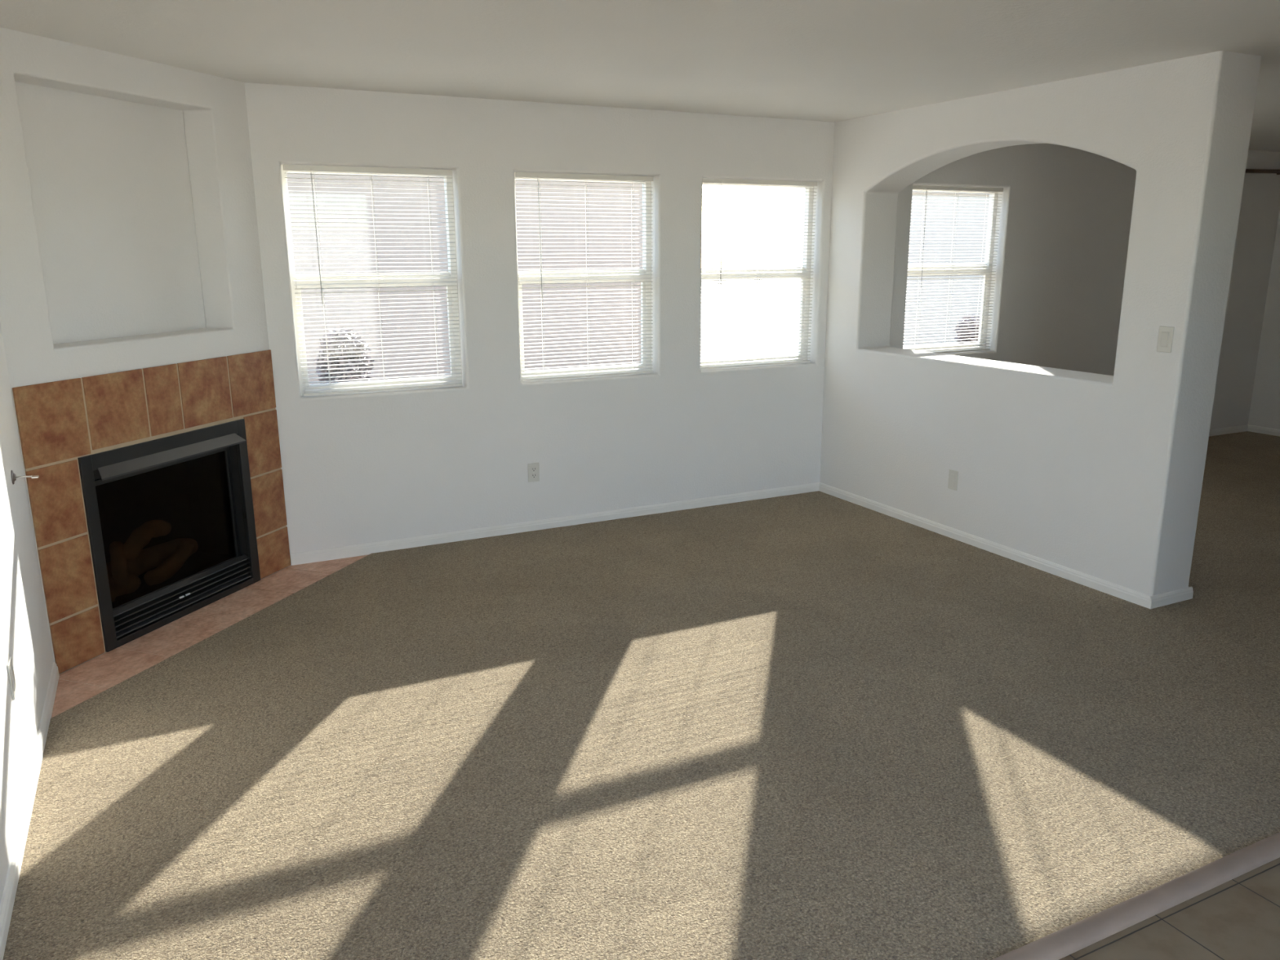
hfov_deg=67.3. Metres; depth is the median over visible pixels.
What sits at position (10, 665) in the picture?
wall plate
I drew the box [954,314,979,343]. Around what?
shrub
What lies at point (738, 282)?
ground
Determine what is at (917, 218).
wall
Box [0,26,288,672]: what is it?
wall
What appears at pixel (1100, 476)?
wall
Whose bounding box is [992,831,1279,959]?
trim
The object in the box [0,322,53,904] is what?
wall
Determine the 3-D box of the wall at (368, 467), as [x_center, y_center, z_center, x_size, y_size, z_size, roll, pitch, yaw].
[1.773,-1.076,6.832,8.710,2.790,0.160,-7,15,-26]
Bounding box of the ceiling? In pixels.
[0,0,1279,151]
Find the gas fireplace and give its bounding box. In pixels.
[12,349,290,674]
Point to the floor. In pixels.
(818, 725)
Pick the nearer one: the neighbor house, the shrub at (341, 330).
the shrub at (341, 330)
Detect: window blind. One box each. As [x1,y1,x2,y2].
[283,164,462,396]
[514,172,653,382]
[700,177,817,369]
[902,185,1003,353]
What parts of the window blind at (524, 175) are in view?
ladder cord, rail, ladder cord, ladder cord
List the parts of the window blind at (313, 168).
ladder cord, ladder cord, rail, ladder cord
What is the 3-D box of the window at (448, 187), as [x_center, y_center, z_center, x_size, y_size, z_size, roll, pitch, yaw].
[-1.434,-1.075,5.217,0.900,1.183,0.066,-7,15,-26]
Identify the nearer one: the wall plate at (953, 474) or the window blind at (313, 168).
the window blind at (313, 168)
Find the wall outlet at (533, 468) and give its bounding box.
[527,462,539,482]
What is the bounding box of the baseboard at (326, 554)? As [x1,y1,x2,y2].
[290,482,819,565]
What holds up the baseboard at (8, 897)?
attached to the wall at (24, 634)
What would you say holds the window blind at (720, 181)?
attached to the window at (810, 188)
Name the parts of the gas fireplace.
glass pane, glass door, frame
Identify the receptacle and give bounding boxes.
[531,466,536,471]
[531,473,536,478]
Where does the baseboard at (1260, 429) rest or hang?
attached to the wall at (1264, 411)
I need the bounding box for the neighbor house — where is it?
[286,173,642,384]
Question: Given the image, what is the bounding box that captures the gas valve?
[10,470,39,484]
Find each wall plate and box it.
[6,657,17,700]
[947,469,958,490]
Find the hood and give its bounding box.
[97,433,246,480]
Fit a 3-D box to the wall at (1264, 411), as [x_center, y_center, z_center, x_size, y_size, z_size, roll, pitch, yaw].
[7.059,-0.876,5.924,0.140,2.790,6.350,-7,15,-26]
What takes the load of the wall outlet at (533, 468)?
attached to the wall at (368, 467)
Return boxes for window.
[280,164,462,395]
[514,177,651,378]
[700,182,813,367]
[902,189,998,351]
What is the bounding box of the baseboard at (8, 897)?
[0,662,59,959]
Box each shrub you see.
[314,325,375,383]
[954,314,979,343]
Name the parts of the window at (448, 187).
meeting rail, sash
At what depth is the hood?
4.28 m
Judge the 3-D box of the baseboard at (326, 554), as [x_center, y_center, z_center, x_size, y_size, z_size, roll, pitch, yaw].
[-0.313,0.251,5.972,3.525,0.088,0.013,-7,15,-26]
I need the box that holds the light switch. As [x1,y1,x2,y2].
[1156,325,1174,352]
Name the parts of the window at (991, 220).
sash, meeting rail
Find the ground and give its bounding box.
[701,277,800,359]
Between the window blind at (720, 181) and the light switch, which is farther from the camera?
the window blind at (720, 181)
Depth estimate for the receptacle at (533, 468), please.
5.73 m
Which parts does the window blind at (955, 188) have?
ladder cord, ladder cord, rail, ladder cord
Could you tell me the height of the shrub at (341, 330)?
1.415 m
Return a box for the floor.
[3,431,1279,959]
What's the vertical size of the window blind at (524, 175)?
1.174 m
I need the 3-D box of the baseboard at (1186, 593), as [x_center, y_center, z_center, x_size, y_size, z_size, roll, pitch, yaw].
[2.532,0.575,4.586,0.306,0.088,0.013,-7,15,-26]
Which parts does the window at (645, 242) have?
sash, meeting rail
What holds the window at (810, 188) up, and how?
in the wall at (368, 467)
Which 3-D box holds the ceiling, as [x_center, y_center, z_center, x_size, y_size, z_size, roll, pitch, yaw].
[2.793,-1.721,3.500,9.693,0.120,6.600,-7,15,-26]
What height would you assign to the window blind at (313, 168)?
1.174 m
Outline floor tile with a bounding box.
[1058,857,1279,959]
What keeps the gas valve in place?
attached to the wall at (24, 634)
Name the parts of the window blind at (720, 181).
ladder cord, rail, ladder cord, ladder cord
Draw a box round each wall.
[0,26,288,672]
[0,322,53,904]
[244,82,1279,565]
[818,50,1261,608]
[902,191,989,346]
[1248,208,1279,429]
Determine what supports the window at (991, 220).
in the wall at (368, 467)
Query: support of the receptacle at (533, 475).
attached to the wall outlet at (533, 468)
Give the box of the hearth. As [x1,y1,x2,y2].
[51,555,367,717]
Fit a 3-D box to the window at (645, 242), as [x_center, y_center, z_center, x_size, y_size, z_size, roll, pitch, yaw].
[-0.340,-1.207,5.751,0.900,1.183,0.066,-7,15,-26]
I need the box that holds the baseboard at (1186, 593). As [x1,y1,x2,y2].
[1147,586,1193,608]
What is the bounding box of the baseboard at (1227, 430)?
[1208,424,1248,436]
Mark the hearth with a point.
(86, 680)
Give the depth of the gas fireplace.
4.28 m
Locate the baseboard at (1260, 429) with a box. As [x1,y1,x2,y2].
[1247,424,1279,436]
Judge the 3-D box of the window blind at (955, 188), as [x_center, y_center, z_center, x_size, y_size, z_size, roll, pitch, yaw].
[2.252,-1.504,6.937,0.866,1.174,0.044,-7,15,-26]
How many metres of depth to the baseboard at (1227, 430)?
8.72 m
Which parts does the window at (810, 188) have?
sash, meeting rail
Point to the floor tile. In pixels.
(1238, 918)

